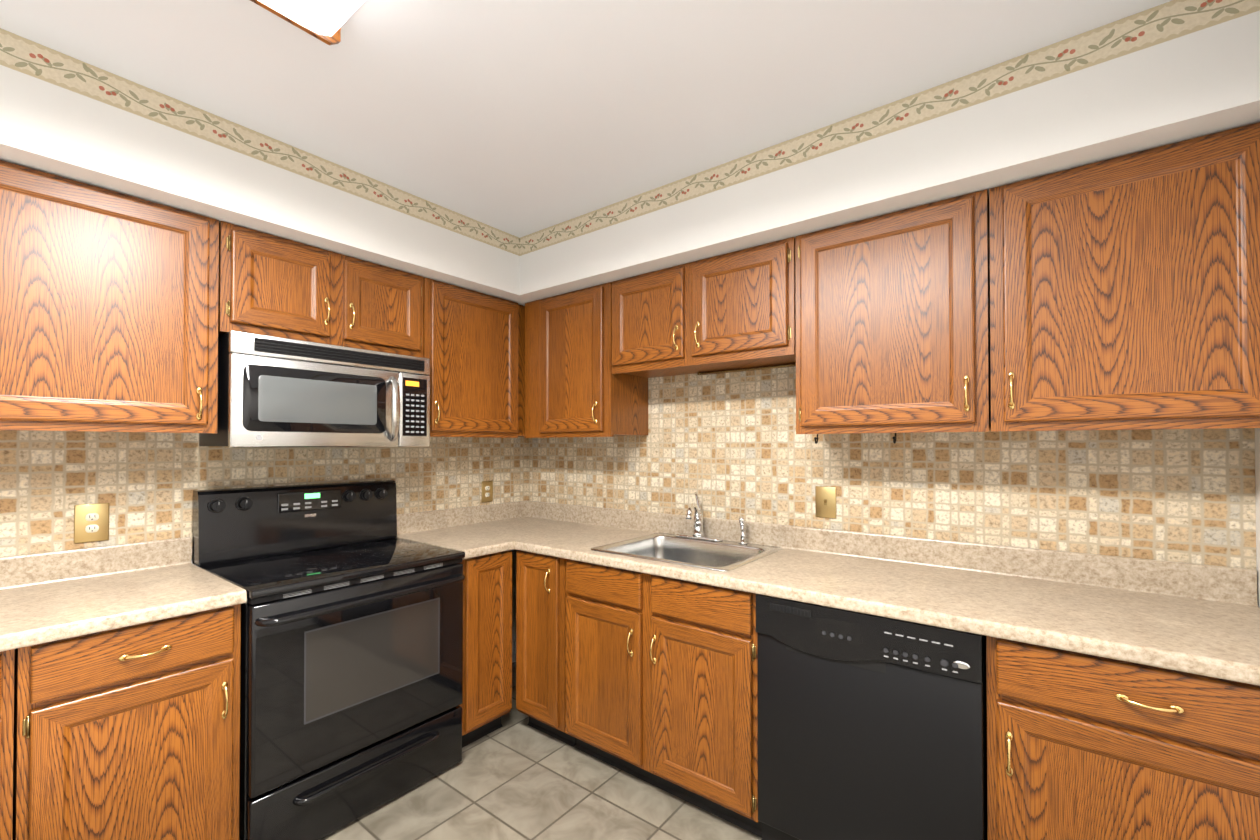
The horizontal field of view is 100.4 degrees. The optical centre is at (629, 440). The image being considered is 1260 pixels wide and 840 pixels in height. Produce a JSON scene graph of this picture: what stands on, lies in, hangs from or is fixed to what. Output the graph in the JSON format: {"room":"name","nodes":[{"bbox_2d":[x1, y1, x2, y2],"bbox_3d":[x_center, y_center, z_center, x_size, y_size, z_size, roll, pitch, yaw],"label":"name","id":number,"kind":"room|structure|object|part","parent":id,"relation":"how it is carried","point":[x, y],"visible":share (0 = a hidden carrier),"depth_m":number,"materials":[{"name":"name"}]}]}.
{"room":"kitchen","nodes":[
{"label":"kitchen","id":0,"kind":"room"},
{"bbox_2d":[191,550,517,662],"bbox_3d":[-2.296,0.142,1.383,0.100,2.480,5.400,0,-1,38],"label":"wall","id":1,"kind":"structure","parent":0,"point":[513,605],"depth_m":3.32,"materials":[{"name":"paint"}]},
{"bbox_2d":[0,160,218,432],"bbox_3d":[-1.863,-0.406,1.551,0.363,0.756,0.983,0,-1,38],"label":"upper cabinet","id":2,"kind":"object","parent":1,"relation":"attached to","point":[108,310],"visible":1,"depth_m":1.62,"materials":[{"name":"brown wood"}]},
{"bbox_2d":[0,430,527,557],"bbox_3d":[-1.679,0.024,2.095,0.010,0.870,3.319,0,-1,38],"label":"tile backsplash","id":3,"kind":"structure","parent":1,"relation":"attached to","point":[148,480],"depth_m":2.00,"materials":[{"name":"tile"}]},
{"bbox_2d":[74,503,108,542],"bbox_3d":[-1.871,0.286,1.827,0.008,0.132,0.086,0,-1,38],"label":"outlet","id":4,"kind":"object","parent":3,"relation":"attached to","point":[91,522],"visible":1,"depth_m":1.82,"materials":[{"name":"gold metal"}]},
{"bbox_2d":[482,481,492,501],"bbox_3d":[-0.855,0.306,3.147,0.008,0.125,0.080,0,-1,38],"label":"outlet","id":5,"kind":"object","parent":3,"relation":"attached to","point":[487,491],"visible":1,"depth_m":3.15,"materials":[{"name":"gold metal"}]},
{"bbox_2d":[218,221,423,357],"bbox_3d":[-1.321,-0.581,2.257,0.363,0.392,0.782,0,-1,38],"label":"upper cabinet","id":6,"kind":"object","parent":1,"relation":"attached to","point":[271,285],"visible":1,"depth_m":2.09,"materials":[{"name":"brown wood"}]},
{"bbox_2d":[199,330,429,447],"bbox_3d":[-1.287,-0.176,2.229,0.446,0.410,0.764,0,-1,38],"label":"microwave","id":7,"kind":"object","parent":6,"relation":"attached to","point":[273,391],"visible":0.98,"depth_m":2.04,"materials":[{"name":"silver metal"}]},
{"bbox_2d":[423,277,524,437],"bbox_3d":[-0.802,-0.393,2.929,0.363,0.756,0.906,0,-1,38],"label":"upper cabinet","id":8,"kind":"object","parent":1,"relation":"attached to","point":[474,347],"visible":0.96,"depth_m":2.69,"materials":[{"name":"brown wood"}]},
{"bbox_2d":[319,662,761,839],"bbox_3d":[-1.022,1.397,0.390,3.315,0.050,5.400,0,-1,38],"label":"floor","id":9,"kind":"structure","parent":0,"point":[515,777],"depth_m":2.00,"materials":[{"name":"tile"}]},
{"bbox_2d":[0,649,13,839],"bbox_3d":[-1.895,0.945,1.262,0.648,0.872,0.507,0,-1,38],"label":"base cabinet","id":10,"kind":"object","parent":9,"relation":"on","point":[6,723],"visible":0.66,"depth_m":1.29,"materials":[{"name":"brown wood"}]},
{"bbox_2d":[0,537,246,651],"bbox_3d":[-1.762,0.438,1.449,0.638,0.141,1.000,0,-1,38],"label":"countertop","id":11,"kind":"structure","parent":10,"relation":"on","point":[45,597],"depth_m":1.65,"materials":[{"name":"laminate"}]},
{"bbox_2d":[12,604,240,839],"bbox_3d":[-1.596,0.949,1.651,0.648,0.872,0.462,0,-1,38],"label":"base cabinet","id":12,"kind":"object","parent":9,"relation":"on","point":[132,732],"visible":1,"depth_m":1.46,"materials":[{"name":"brown wood"}]},
{"bbox_2d":[193,480,464,839],"bbox_3d":[-1.178,0.791,2.125,0.698,1.196,0.780,0,-1,38],"label":"range","id":13,"kind":"object","parent":9,"relation":"on","point":[351,672],"visible":0.96,"depth_m":1.96,"materials":[{"name":"black metal"}]},
{"bbox_2d":[458,550,511,747],"bbox_3d":[-0.892,0.958,2.590,0.618,0.872,0.292,0,-1,38],"label":"base cabinet","id":14,"kind":"object","parent":9,"relation":"on","point":[486,705],"visible":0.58,"depth_m":2.41,"materials":[{"name":"brown wood"}]},
{"bbox_2d":[516,550,575,746],"bbox_3d":[-0.249,0.959,2.656,0.312,0.872,0.648,0,-1,38],"label":"base cabinet","id":15,"kind":"object","parent":9,"relation":"on","point":[540,631],"visible":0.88,"depth_m":2.42,"materials":[{"name":"brown wood"}]},
{"bbox_2d":[565,559,761,837],"bbox_3d":[0.240,0.955,2.279,0.910,0.872,0.648,0,-1,38],"label":"base cabinet","id":16,"kind":"object","parent":9,"relation":"on","point":[661,682],"visible":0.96,"depth_m":1.99,"materials":[{"name":"brown wood"}]},
{"bbox_2d":[397,500,1259,685],"bbox_3d":[0.280,0.445,2.084,3.099,0.141,0.918,0,-1,38],"label":"countertop","id":17,"kind":"structure","parent":16,"relation":"on","point":[1200,619],"depth_m":1.71,"materials":[{"name":"laminate"}]},
{"bbox_2d":[591,532,781,571],"bbox_3d":[0.249,0.569,2.299,0.662,0.198,0.548,0,-1,38],"label":"sink","id":18,"kind":"object","parent":17,"relation":"in","point":[724,555],"visible":0.46,"depth_m":2.44,"materials":[{"name":"metal"}]},
{"bbox_2d":[675,492,747,544],"bbox_3d":[0.332,0.361,2.433,0.384,0.217,0.258,0,-1,38],"label":"faucet","id":19,"kind":"object","parent":17,"relation":"on","point":[698,532],"visible":1,"depth_m":2.50,"materials":[{"name":"silver metal"}]},
{"bbox_2d":[756,594,987,839],"bbox_3d":[0.855,0.951,1.802,0.629,0.870,0.618,0,-1,38],"label":"dishwasher","id":20,"kind":"object","parent":9,"relation":"on","point":[872,727],"visible":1,"depth_m":1.55,"materials":[{"name":"black plastic"}]},
{"bbox_2d":[986,636,1259,839],"bbox_3d":[1.351,0.947,1.424,0.601,0.872,0.648,0,-1,38],"label":"base cabinet","id":21,"kind":"object","parent":9,"relation":"on","point":[1081,746],"visible":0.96,"depth_m":1.23,"materials":[{"name":"brown wood"}]},
{"bbox_2d":[0,0,1171,237],"bbox_3d":[-1.022,-1.133,0.415,3.315,0.050,5.400,0,-1,38],"label":"ceiling","id":22,"kind":"structure","parent":0,"point":[518,118],"depth_m":1.56,"materials":[{"name":"paint"}]},
{"bbox_2d":[0,28,527,305],"bbox_3d":[-1.594,-0.939,1.862,0.439,0.307,3.600,0,-1,38],"label":"soffit","id":23,"kind":"structure","parent":22,"relation":"attached to","point":[62,115],"depth_m":1.78,"materials":[{"name":"paint"}]},
{"bbox_2d":[250,0,364,44],"bbox_3d":[-0.388,-1.058,0.841,1.212,0.089,0.378,0,-1,38],"label":"ceiling light fixture","id":24,"kind":"object","parent":22,"relation":"attached to","point":[324,21],"visible":1,"depth_m":1.25,"materials":[{"name":"plastic"}]},
{"bbox_2d":[516,0,1259,301],"bbox_3d":[0.598,-0.936,2.169,2.640,0.307,0.440,0,-1,38],"label":"soffit","id":25,"kind":"structure","parent":22,"relation":"attached to","point":[1170,72],"depth_m":1.60,"materials":[{"name":"paint"}]},
{"bbox_2d":[1255,428,1259,607],"bbox_3d":[0.251,0.122,-0.578,0.100,2.480,5.400,0,-1,38],"label":"wall","id":26,"kind":"structure","parent":0,"point":[1257,464],"depth_m":1.49,"materials":[{"name":"paint"}]},
{"bbox_3d":[0.594,0.153,2.502,3.115,2.480,0.100,0,-1,38],"label":"wall","id":27,"kind":"structure","parent":0,"visible":0},
{"bbox_2d":[525,282,647,437],"bbox_3d":[-0.261,-0.393,2.859,0.627,0.756,0.363,0,-1,38],"label":"upper cabinet","id":28,"kind":"object","parent":27,"relation":"attached to","point":[575,386],"visible":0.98,"depth_m":2.71,"materials":[{"name":"brown wood"}]},
{"bbox_2d":[612,237,795,377],"bbox_3d":[0.350,-0.549,2.390,0.904,0.454,0.363,0,-1,38],"label":"upper cabinet","id":29,"kind":"object","parent":27,"relation":"attached to","point":[734,310],"depth_m":2.23,"materials":[{"name":"brown wood"}]},
{"bbox_3d":[0.545,-0.329,2.422,0.540,0.016,0.035,0,-1,38],"label":"under cabinet rail","id":30,"kind":"part","parent":29,"relation":"part of","materials":[{"name":"brown wood"}]},
{"bbox_2d":[528,366,1255,569],"bbox_3d":[0.573,0.028,2.450,3.084,0.870,0.010,0,-1,38],"label":"tile backsplash","id":31,"kind":"structure","parent":27,"relation":"attached to","point":[730,446],"depth_m":2.02,"materials":[{"name":"tile"}]},
{"bbox_2d":[815,486,835,517],"bbox_3d":[0.830,0.263,2.232,0.086,0.132,0.017,0,-1,38],"label":"light switch","id":32,"kind":"object","parent":31,"relation":"attached to","point":[825,498],"visible":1,"depth_m":2.23,"materials":[{"name":"gold metal"}]},
{"bbox_2d":[795,189,990,433],"bbox_3d":[0.953,-0.403,1.923,0.607,0.756,0.363,0,-1,38],"label":"upper cabinet","id":33,"kind":"object","parent":27,"relation":"attached to","point":[893,322],"visible":0.98,"depth_m":1.78,"materials":[{"name":"brown wood"}]},
{"bbox_2d":[989,122,1259,431],"bbox_3d":[1.437,-0.406,1.551,0.603,0.756,0.363,0,-1,38],"label":"upper cabinet","id":34,"kind":"object","parent":27,"relation":"attached to","point":[1124,292],"visible":1,"depth_m":1.43,"materials":[{"name":"brown wood"}]}
]}

